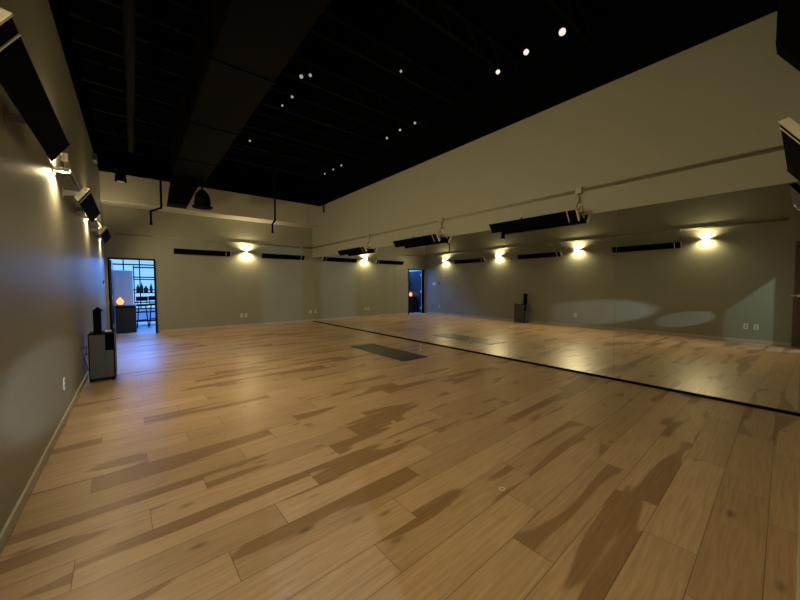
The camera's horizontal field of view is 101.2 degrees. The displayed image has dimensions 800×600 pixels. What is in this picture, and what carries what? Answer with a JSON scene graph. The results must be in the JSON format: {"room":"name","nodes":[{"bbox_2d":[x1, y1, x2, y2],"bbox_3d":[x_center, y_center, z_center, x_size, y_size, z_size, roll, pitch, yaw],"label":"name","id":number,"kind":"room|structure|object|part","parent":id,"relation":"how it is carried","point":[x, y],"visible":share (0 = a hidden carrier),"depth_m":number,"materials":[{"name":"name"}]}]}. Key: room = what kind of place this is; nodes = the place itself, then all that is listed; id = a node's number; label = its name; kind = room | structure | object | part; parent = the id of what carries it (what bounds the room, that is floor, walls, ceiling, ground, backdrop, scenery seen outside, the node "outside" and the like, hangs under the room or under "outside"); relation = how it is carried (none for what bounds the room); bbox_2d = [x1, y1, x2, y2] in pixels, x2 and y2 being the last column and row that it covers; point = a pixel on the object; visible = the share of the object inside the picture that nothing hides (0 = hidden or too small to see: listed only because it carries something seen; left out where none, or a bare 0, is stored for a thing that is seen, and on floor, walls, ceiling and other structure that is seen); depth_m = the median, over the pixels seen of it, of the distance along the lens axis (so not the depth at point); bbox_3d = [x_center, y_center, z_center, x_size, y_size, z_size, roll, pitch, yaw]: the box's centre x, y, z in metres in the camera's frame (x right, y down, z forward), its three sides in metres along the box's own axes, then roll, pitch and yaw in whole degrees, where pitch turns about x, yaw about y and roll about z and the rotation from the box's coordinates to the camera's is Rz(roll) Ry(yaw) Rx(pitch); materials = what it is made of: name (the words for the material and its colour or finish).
{"room":"exercise studio","nodes":[
{"label":"exercise studio","id":0,"kind":"room"},
{"bbox_2d":[0,0,107,531],"bbox_3d":[-4.055,-1.362,3.947,0.150,5.000,11.682,-2,3,-39],"label":"wall","id":1,"kind":"structure","parent":0,"point":[52,265],"depth_m":2.66,"materials":[{"name":"paint"}]},
{"bbox_2d":[0,7,69,160],"bbox_3d":[-2.066,-1.193,1.792,0.219,0.420,1.516,-2,3,-39],"label":"heater","id":2,"kind":"object","parent":1,"relation":"attached to","point":[19,78],"visible":1,"depth_m":1.66,"materials":[{"name":"black metal"}]},
{"bbox_2d":[0,371,88,554],"bbox_3d":[-3.984,1.096,4.106,0.015,0.075,11.382,-2,3,-39],"label":"baseboard","id":3,"kind":"structure","parent":1,"relation":"attached to","point":[18,508],"depth_m":2.14,"materials":[{"name":"paint"}]},
{"bbox_2d":[52,162,70,174],"bbox_3d":[-3.194,-1.227,3.104,0.119,0.100,0.090,-2,3,-39],"label":"wall sconce","id":4,"kind":"object","parent":1,"relation":"attached to","point":[54,168],"visible":1,"depth_m":3.08,"materials":[{"name":"metal"}]},
{"bbox_3d":[-3.236,-1.226,3.070,0.012,0.100,0.090,-2,3,-39],"label":"plate","id":5,"kind":"part","parent":4,"relation":"part of","materials":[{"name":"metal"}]},
{"bbox_3d":[-3.191,-1.227,3.107,0.103,0.036,0.080,-2,3,-39],"label":"lamp shade","id":6,"kind":"part","parent":4,"relation":"part of","materials":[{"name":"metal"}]},
{"bbox_2d":[62,161,99,221],"bbox_3d":[-3.923,-1.288,4.082,0.219,0.420,1.516,-2,3,-39],"label":"heater","id":7,"kind":"object","parent":1,"relation":"attached to","point":[84,197],"visible":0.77,"depth_m":3.73,"materials":[{"name":"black metal"}]},
{"bbox_3d":[-3.918,-1.158,4.175,0.082,0.123,1.310,-2,3,-39],"label":"heating panel","id":8,"kind":"part","parent":7,"relation":"part of","materials":[{"name":"black metal"}]},
{"bbox_2d":[60,152,101,227],"bbox_3d":[-4.061,-1.539,4.109,0.055,0.090,11.052,-2,3,-39],"label":"conduit","id":9,"kind":"object","parent":1,"relation":"attached to","point":[64,156],"visible":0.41,"depth_m":3.75,"materials":[{"name":"grey metal"}]},
{"bbox_2d":[92,152,97,163],"bbox_3d":[-6.143,-2.853,6.623,0.060,0.140,0.280,-2,3,-39],"label":"junction box","id":10,"kind":"object","parent":1,"relation":"attached to","point":[94,155],"visible":0.97,"depth_m":6.53,"materials":[{"name":"grey plastic"}]},
{"bbox_2d":[90,220,110,242],"bbox_3d":[-5.774,-1.382,6.365,0.219,0.420,1.516,-2,3,-39],"label":"heater","id":11,"kind":"object","parent":1,"relation":"attached to","point":[103,232],"visible":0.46,"depth_m":6.02,"materials":[{"name":"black metal"}]},
{"bbox_3d":[-5.769,-1.252,6.457,0.082,0.123,1.310,-2,3,-39],"label":"heating panel","id":12,"kind":"part","parent":11,"relation":"part of","materials":[{"name":"black metal"}]},
{"bbox_2d":[136,309,154,319],"bbox_3d":[-9.389,-1.318,12.492,5.200,4.200,0.100,-2,3,-39],"label":"wall","id":13,"kind":"structure","parent":0,"point":[141,315],"depth_m":12.35,"materials":[{"name":"paint"}]},
{"bbox_2d":[110,259,154,308],"bbox_3d":[-9.454,-1.489,12.405,4.200,3.650,0.060,-2,3,-39],"label":"window","id":14,"kind":"structure","parent":13,"relation":"in","point":[139,273],"depth_m":12.26,"materials":[{"name":"clear glass"}]},
{"bbox_2d":[100,140,312,332],"bbox_3d":[-5.434,-1.632,10.246,5.646,5.000,0.150,-2,3,-39],"label":"wall","id":15,"kind":"structure","parent":0,"point":[193,291],"depth_m":10.03,"materials":[{"name":"paint"}]},
{"bbox_2d":[107,257,157,332],"bbox_3d":[-7.194,-0.091,8.876,0.990,2.050,0.180,-2,3,-39],"label":"door frame","id":16,"kind":"structure","parent":15,"relation":"in","point":[108,258],"depth_m":8.72,"materials":[{"name":"black metal"}]},
{"bbox_2d":[110,260,114,329],"bbox_3d":[-7.868,-0.076,9.028,0.097,1.990,0.915,-2,3,-39],"label":"door leaf","id":17,"kind":"structure","parent":16,"relation":"attached to","point":[111,262],"depth_m":8.72,"materials":[{"name":"paint"}]},
{"bbox_2d":[174,243,230,256],"bbox_3d":[-5.806,-1.528,9.709,1.456,0.420,0.219,-2,3,-39],"label":"heater","id":18,"kind":"object","parent":15,"relation":"attached to","point":[176,250],"visible":1,"depth_m":9.65,"materials":[{"name":"black metal"}]},
{"bbox_3d":[-5.820,-1.390,9.629,1.250,0.123,0.082,-2,3,-39],"label":"heating panel","id":19,"kind":"part","parent":18,"relation":"part of","materials":[{"name":"black metal"}]},
{"bbox_2d":[99,171,319,227],"bbox_3d":[-5.185,-2.838,9.883,5.646,0.680,0.650,-2,3,-39],"label":"soffit","id":20,"kind":"object","parent":15,"relation":"attached to","point":[138,192],"depth_m":9.46,"materials":[{"name":"paint"}]},
{"bbox_2d":[114,233,311,248],"bbox_3d":[-5.304,-1.801,10.213,5.416,0.090,0.055,-2,3,-39],"label":"conduit","id":21,"kind":"object","parent":15,"relation":"attached to","point":[226,241],"visible":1,"depth_m":9.85,"materials":[{"name":"grey metal"}]},
{"bbox_2d":[160,319,312,332],"bbox_3d":[-4.950,0.815,10.633,4.553,0.075,0.015,-2,3,-39],"label":"baseboard","id":22,"kind":"structure","parent":15,"relation":"attached to","point":[311,320],"depth_m":10.33,"materials":[{"name":"paint"}]},
{"bbox_2d":[262,249,305,259],"bbox_3d":[-3.957,-1.598,11.206,1.456,0.420,0.219,-2,3,-39],"label":"heater","id":23,"kind":"object","parent":15,"relation":"attached to","point":[264,255],"visible":1,"depth_m":11.14,"materials":[{"name":"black metal"}]},
{"bbox_3d":[-3.971,-1.460,11.126,1.250,0.123,0.082,-2,3,-39],"label":"heating panel","id":24,"kind":"part","parent":23,"relation":"part of","materials":[{"name":"black metal"}]},
{"bbox_2d":[68,0,625,182],"bbox_3d":[-1.811,-3.995,5.659,5.946,0.100,11.682,-2,3,-39],"label":"ceiling","id":25,"kind":"structure","parent":0,"point":[391,22],"depth_m":5.48,"materials":[{"name":"black paint"}]},
{"bbox_2d":[149,117,162,224],"bbox_3d":[-5.337,-2.801,7.150,0.238,2.335,0.054,-2,3,-39],"label":"pipe","id":26,"kind":"object","parent":25,"relation":"hanging from","point":[158,121],"visible":0.98,"depth_m":7.18,"materials":[{"name":"black metal"}]},
{"bbox_2d":[98,131,319,189],"bbox_3d":[-4.932,-3.884,9.520,5.626,0.360,0.060,-2,3,-39],"label":"roof truss","id":27,"kind":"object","parent":25,"relation":"attached to","point":[112,135],"depth_m":9.51,"materials":[{"name":"black metal"}]},
{"bbox_2d":[93,112,335,181],"bbox_3d":[-4.252,-3.849,8.682,5.626,0.360,0.060,-2,3,-39],"label":"roof truss","id":28,"kind":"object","parent":25,"relation":"attached to","point":[95,113],"depth_m":8.64,"materials":[{"name":"black metal"}]},
{"bbox_2d":[88,87,352,172],"bbox_3d":[-3.572,-3.815,7.844,5.626,0.360,0.060,-2,3,-39],"label":"roof truss","id":29,"kind":"object","parent":25,"relation":"attached to","point":[89,89],"depth_m":7.70,"materials":[{"name":"black metal"}]},
{"bbox_2d":[167,0,329,208],"bbox_3d":[-2.200,-2.746,4.254,0.775,1.390,9.550,-2,3,-39],"label":"air duct","id":30,"kind":"object","parent":29,"relation":"hanging from","point":[241,49],"visible":1,"depth_m":3.96,"materials":[{"name":"metal"}]},
{"bbox_2d":[192,177,212,209],"bbox_3d":[-4.544,-2.468,7.549,0.420,0.700,0.420,-2,3,-39],"label":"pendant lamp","id":31,"kind":"object","parent":30,"relation":"hanging from","point":[201,199],"visible":1,"depth_m":7.45,"materials":[{"name":"black metal"}]},
{"bbox_2d":[80,55,373,161],"bbox_3d":[-2.892,-3.780,7.005,5.626,0.360,0.060,-2,3,-39],"label":"roof truss","id":32,"kind":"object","parent":25,"relation":"attached to","point":[102,64],"depth_m":6.07,"materials":[{"name":"black metal"}]},
{"bbox_2d":[70,11,399,148],"bbox_3d":[-2.212,-3.745,6.167,5.626,0.360,0.060,-2,3,-39],"label":"roof truss","id":33,"kind":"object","parent":25,"relation":"attached to","point":[73,14],"depth_m":5.18,"materials":[{"name":"black metal"}]},
{"bbox_2d":[98,0,430,132],"bbox_3d":[-1.532,-3.711,5.329,5.626,0.360,0.060,-2,3,-39],"label":"roof truss","id":34,"kind":"object","parent":25,"relation":"attached to","point":[178,29],"depth_m":5.45,"materials":[{"name":"black metal"}]},
{"bbox_2d":[122,0,135,152],"bbox_3d":[-2.583,-3.071,3.118,0.100,0.720,8.310,-2,3,-39],"label":"ceiling pipe","id":35,"kind":"object","parent":34,"relation":"hanging from","point":[128,6],"visible":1,"depth_m":3.82,"materials":[{"name":"black metal"}]},
{"bbox_2d":[113,120,126,182],"bbox_3d":[-4.400,-2.329,5.160,0.170,0.941,0.170,-2,3,-39],"label":"ceiling spotlight","id":36,"kind":"object","parent":35,"relation":"hanging from","point":[120,172],"visible":1,"depth_m":5.14,"materials":[{"name":"black metal"}]},
{"bbox_3d":[-4.400,-2.442,5.155,0.034,0.715,0.036,-2,3,-39],"label":"stem","id":37,"kind":"part","parent":36,"relation":"part of","materials":[{"name":"black metal"}]},
{"bbox_2d":[271,137,275,232],"bbox_3d":[-3.149,-2.841,8.149,0.118,2.355,0.054,-2,3,-39],"label":"pipe","id":38,"kind":"object","parent":25,"relation":"hanging from","point":[273,222],"visible":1,"depth_m":8.15,"materials":[{"name":"black metal"}]},
{"bbox_2d":[323,176,323,212],"bbox_3d":[-2.570,-3.541,11.038,0.044,1.210,0.044,-2,3,-39],"label":"pipe","id":39,"kind":"object","parent":25,"relation":"hanging from","point":[323,176],"visible":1,"depth_m":11.02,"materials":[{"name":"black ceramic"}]},
{"bbox_2d":[310,8,470,112],"bbox_3d":[-0.852,-3.676,4.490,5.626,0.360,0.060,-2,3,-39],"label":"roof truss","id":40,"kind":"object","parent":25,"relation":"attached to","point":[327,12],"depth_m":5.02,"materials":[{"name":"black metal"}]},
{"bbox_2d":[397,0,523,85],"bbox_3d":[-0.172,-3.642,3.652,5.626,0.360,0.060,-2,3,-39],"label":"roof truss","id":41,"kind":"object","parent":25,"relation":"attached to","point":[406,3],"depth_m":4.54,"materials":[{"name":"black metal"}]},
{"bbox_2d":[496,0,499,73],"bbox_3d":[1.257,-3.396,4.203,0.051,0.987,0.054,-2,3,-39],"label":"pendant bulb","id":42,"kind":"object","parent":25,"relation":"hanging from","point":[497,70],"visible":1,"depth_m":4.20,"materials":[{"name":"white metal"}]},
{"bbox_3d":[1.257,-3.450,4.200,0.005,0.878,0.006,-2,3,-39],"label":"cord","id":43,"kind":"part","parent":42,"relation":"part of","materials":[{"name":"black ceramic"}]},
{"bbox_2d":[523,12,528,54],"bbox_3d":[1.483,-3.379,3.845,0.059,0.991,0.062,-2,3,-39],"label":"pendant bulb","id":44,"kind":"object","parent":25,"relation":"hanging from","point":[526,51],"visible":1,"depth_m":3.85,"materials":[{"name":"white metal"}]},
{"bbox_3d":[1.482,-3.437,3.843,0.005,0.875,0.006,-2,3,-39],"label":"cord","id":45,"kind":"part","parent":44,"relation":"part of","materials":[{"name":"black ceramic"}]},
{"bbox_2d":[559,6,565,35],"bbox_3d":[1.756,-3.364,3.540,0.068,0.996,0.072,-2,3,-39],"label":"pendant bulb","id":46,"kind":"object","parent":25,"relation":"hanging from","point":[562,31],"visible":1,"depth_m":3.55,"materials":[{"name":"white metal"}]},
{"bbox_3d":[1.758,-2.902,3.560,0.068,0.072,0.072,-2,3,-39],"label":"globe","id":47,"kind":"part","parent":46,"relation":"part of"},
{"bbox_2d":[545,0,595,49],"bbox_3d":[0.507,-3.607,2.813,5.626,0.360,0.060,-2,3,-39],"label":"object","id":48,"kind":"structure","parent":25,"relation":"attached to","point":[554,4],"depth_m":4.26,"materials":[{"name":"black metal"}]},
{"bbox_2d":[0,321,799,599],"bbox_3d":[-3.708,1.051,7.129,7.343,0.100,15.731,-2,3,-39],"label":"floor","id":49,"kind":"structure","parent":0,"point":[260,462],"depth_m":2.16,"materials":[{"name":"brown wood"}]},
{"bbox_2d":[84,307,116,382],"bbox_3d":[-4.222,0.601,4.636,0.319,1.020,0.424,-2,3,-39],"label":"air purifier","id":50,"kind":"object","parent":49,"relation":"on","point":[102,352],"visible":1,"depth_m":4.50,"materials":[{"name":"grey plastic"}]},
{"bbox_2d":[113,270,133,330],"bbox_3d":[-8.350,0.003,9.887,0.520,1.780,0.435,-2,3,-39],"label":"tall cabinet","id":51,"kind":"object","parent":49,"relation":"on","point":[122,279],"visible":0.32,"depth_m":9.75,"materials":[{"name":"plastic"}]},
{"bbox_3d":[-8.330,0.003,9.659,0.245,1.700,0.015,-2,3,-39],"label":"door","id":52,"kind":"part","parent":51,"relation":"part of","materials":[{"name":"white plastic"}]},
{"bbox_3d":[-8.132,-0.004,9.820,0.245,1.700,0.015,-2,3,-39],"label":"door","id":53,"kind":"part","parent":51,"relation":"part of","materials":[{"name":"white plastic"}]},
{"bbox_2d":[114,305,136,333],"bbox_3d":[-7.789,0.533,9.354,0.470,0.765,0.425,-2,3,-39],"label":"base cabinet","id":54,"kind":"object","parent":49,"relation":"on","point":[125,315],"visible":1,"depth_m":9.19,"materials":[{"name":"wood"}]},
{"bbox_2d":[116,297,123,305],"bbox_3d":[-7.851,0.037,9.222,0.174,0.238,0.153,-2,3,-39],"label":"salt lamp","id":55,"kind":"object","parent":54,"relation":"on","point":[120,301],"visible":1,"depth_m":9.19,"materials":[{"name":"orange stone"}]},
{"bbox_2d":[136,296,148,327],"bbox_3d":[-8.121,0.383,10.369,0.340,0.982,0.340,-2,3,-39],"label":"bar stool","id":56,"kind":"object","parent":49,"relation":"on","point":[142,298],"visible":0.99,"depth_m":10.36,"materials":[{"name":"black metal"}]},
{"bbox_3d":[-8.210,0.028,10.463,0.300,0.280,0.020,-2,3,-39],"label":"backrest","id":57,"kind":"part","parent":56,"relation":"part of","materials":[{"name":"black metal"}]},
{"bbox_2d":[133,266,154,321],"bbox_3d":[-8.635,-0.151,11.154,0.608,1.980,0.388,-2,3,-39],"label":"shelf rack","id":58,"kind":"object","parent":49,"relation":"on","point":[133,266],"visible":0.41,"depth_m":10.98,"materials":[{"name":"black metal"}]},
{"bbox_2d":[148,296,154,325],"bbox_3d":[-8.124,0.361,10.881,0.340,0.982,0.340,-2,3,-39],"label":"bar stool","id":59,"kind":"object","parent":49,"relation":"on","point":[149,297],"visible":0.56,"depth_m":10.88,"materials":[{"name":"black metal"}]},
{"bbox_3d":[-8.213,0.006,10.974,0.300,0.280,0.020,-2,3,-39],"label":"backrest","id":60,"kind":"part","parent":59,"relation":"part of","materials":[{"name":"black metal"}]},
{"bbox_2d":[350,343,427,361],"bbox_3d":[-0.279,1.016,6.514,0.580,0.006,1.800,-2,3,-39],"label":"yoga mat","id":61,"kind":"object","parent":49,"relation":"on","point":[385,351],"visible":1,"depth_m":6.38,"materials":[{"name":"black rubber"}]},
{"bbox_2d":[313,321,799,415],"bbox_3d":[0.385,0.954,7.644,0.018,0.028,11.378,-2,3,-39],"label":"channel","id":62,"kind":"object","parent":49,"relation":"on","point":[564,369],"visible":1,"depth_m":4.43,"materials":[{"name":"black metal"}]},
{"bbox_2d":[311,0,799,412],"bbox_3d":[0.448,-1.533,7.592,0.150,5.000,11.682,-2,3,-39],"label":"wall","id":63,"kind":"structure","parent":0,"point":[727,94],"depth_m":4.56,"materials":[{"name":"paint"}]},
{"bbox_2d":[312,255,333,323],"bbox_3d":[-2.680,-0.358,11.388,0.006,2.280,1.617,-2,3,-39],"label":"wall mirror","id":64,"kind":"object","parent":63,"relation":"attached to","point":[322,267],"visible":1,"depth_m":11.33,"materials":[{"name":"silver glass"}]},
{"bbox_2d":[333,253,359,328],"bbox_3d":[-1.661,-0.306,10.131,0.006,2.280,1.617,-2,3,-39],"label":"wall mirror","id":65,"kind":"object","parent":63,"relation":"attached to","point":[346,268],"visible":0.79,"depth_m":10.08,"materials":[{"name":"silver glass"}]},
{"bbox_2d":[338,237,370,255],"bbox_3d":[-1.346,-1.530,9.486,0.254,0.420,1.456,-2,3,-39],"label":"heater","id":66,"kind":"object","parent":63,"relation":"attached to","point":[352,250],"visible":1,"depth_m":9.29,"materials":[{"name":"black metal"}]},
{"bbox_3d":[-1.445,-1.396,9.495,0.082,0.123,1.250,-2,3,-39],"label":"heating panel","id":67,"kind":"part","parent":66,"relation":"part of","materials":[{"name":"black metal"}]},
{"bbox_2d":[360,245,394,335],"bbox_3d":[-0.641,-0.254,8.873,0.006,2.280,1.617,-2,3,-39],"label":"wall mirror","id":68,"kind":"object","parent":63,"relation":"attached to","point":[377,265],"visible":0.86,"depth_m":8.80,"materials":[{"name":"silver glass"}]},
{"bbox_2d":[395,238,441,344],"bbox_3d":[0.379,-0.202,7.615,0.006,2.280,1.617,-2,3,-39],"label":"wall mirror","id":69,"kind":"object","parent":63,"relation":"attached to","point":[418,268],"visible":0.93,"depth_m":7.53,"materials":[{"name":"silver glass"}]},
{"bbox_2d":[393,222,443,247],"bbox_3d":[0.379,-1.442,7.359,0.254,0.420,1.456,-2,3,-39],"label":"heater","id":70,"kind":"object","parent":63,"relation":"attached to","point":[414,240],"visible":1,"depth_m":7.19,"materials":[{"name":"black metal"}]},
{"bbox_3d":[0.280,-1.308,7.368,0.082,0.123,1.250,-2,3,-39],"label":"heating panel","id":71,"kind":"part","parent":70,"relation":"part of","materials":[{"name":"black metal"}]},
{"bbox_2d":[442,230,509,357],"bbox_3d":[1.399,-0.150,6.358,0.006,2.280,1.617,-2,3,-39],"label":"wall mirror","id":72,"kind":"object","parent":63,"relation":"attached to","point":[476,265],"visible":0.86,"depth_m":6.27,"materials":[{"name":"silver glass"}]},
{"bbox_2d":[489,194,581,233],"bbox_3d":[2.104,-1.355,5.232,0.254,0.420,1.456,-2,3,-39],"label":"heater","id":73,"kind":"object","parent":63,"relation":"attached to","point":[572,215],"visible":1,"depth_m":5.07,"materials":[{"name":"black metal"}]},
{"bbox_3d":[2.005,-1.221,5.241,0.082,0.123,1.250,-2,3,-39],"label":"heating panel","id":74,"kind":"part","parent":73,"relation":"part of","materials":[{"name":"black metal"}]},
{"bbox_2d":[312,145,783,248],"bbox_3d":[0.371,-1.700,7.517,0.055,0.090,11.332,-2,3,-39],"label":"conduit","id":75,"kind":"object","parent":63,"relation":"attached to","point":[579,190],"visible":1,"depth_m":4.54,"materials":[{"name":"grey metal"}]},
{"bbox_2d":[509,210,616,376],"bbox_3d":[2.419,-0.099,5.100,0.006,2.280,1.617,-2,3,-39],"label":"wall mirror","id":76,"kind":"object","parent":63,"relation":"attached to","point":[563,275],"visible":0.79,"depth_m":4.98,"materials":[{"name":"silver glass"}]},
{"bbox_2d":[613,181,799,412],"bbox_3d":[3.439,-0.047,3.843,0.006,2.280,1.617,-2,3,-39],"label":"wall mirror","id":77,"kind":"object","parent":63,"relation":"attached to","point":[707,293],"visible":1,"depth_m":3.71,"materials":[{"name":"silver glass"}]},
{"bbox_3d":[1.828,-0.783,1.315,5.646,4.040,0.150,-2,3,-39],"label":"wall","id":78,"kind":"structure","parent":0,"visible":0},
{"bbox_2d":[775,0,799,71],"bbox_3d":[3.638,-2.488,2.990,0.320,0.750,0.279,-2,3,-39],"label":"wall speaker","id":79,"kind":"object","parent":78,"relation":"attached to","point":[787,41],"visible":1,"depth_m":2.95,"materials":[{"name":"black plastic"}]},
{"bbox_2d":[775,41,799,71],"bbox_3d":[3.598,-2.260,3.050,0.280,0.240,0.150,-2,3,-39],"label":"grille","id":80,"kind":"object","parent":79,"relation":"attached to","point":[789,51],"depth_m":2.98,"materials":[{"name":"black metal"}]},
{"bbox_2d":[778,117,799,181],"bbox_3d":[3.082,-1.240,2.526,1.456,0.420,0.179,-2,3,-39],"label":"heater","id":81,"kind":"object","parent":78,"relation":"attached to","point":[790,129],"visible":1,"depth_m":2.31,"materials":[{"name":"black metal"}]},
{"bbox_3d":[3.109,-1.109,2.602,1.250,0.123,0.082,-2,3,-39],"label":"heating panel","id":82,"kind":"part","parent":81,"relation":"part of","materials":[{"name":"black metal"}]},
{"bbox_2d":[796,490,799,599],"bbox_3d":[2.190,1.179,1.796,4.593,0.075,0.015,-2,3,-39],"label":"baseboard","id":83,"kind":"structure","parent":78,"relation":"attached to","point":[798,551],"depth_m":1.45,"materials":[{"name":"paint"}]}
]}

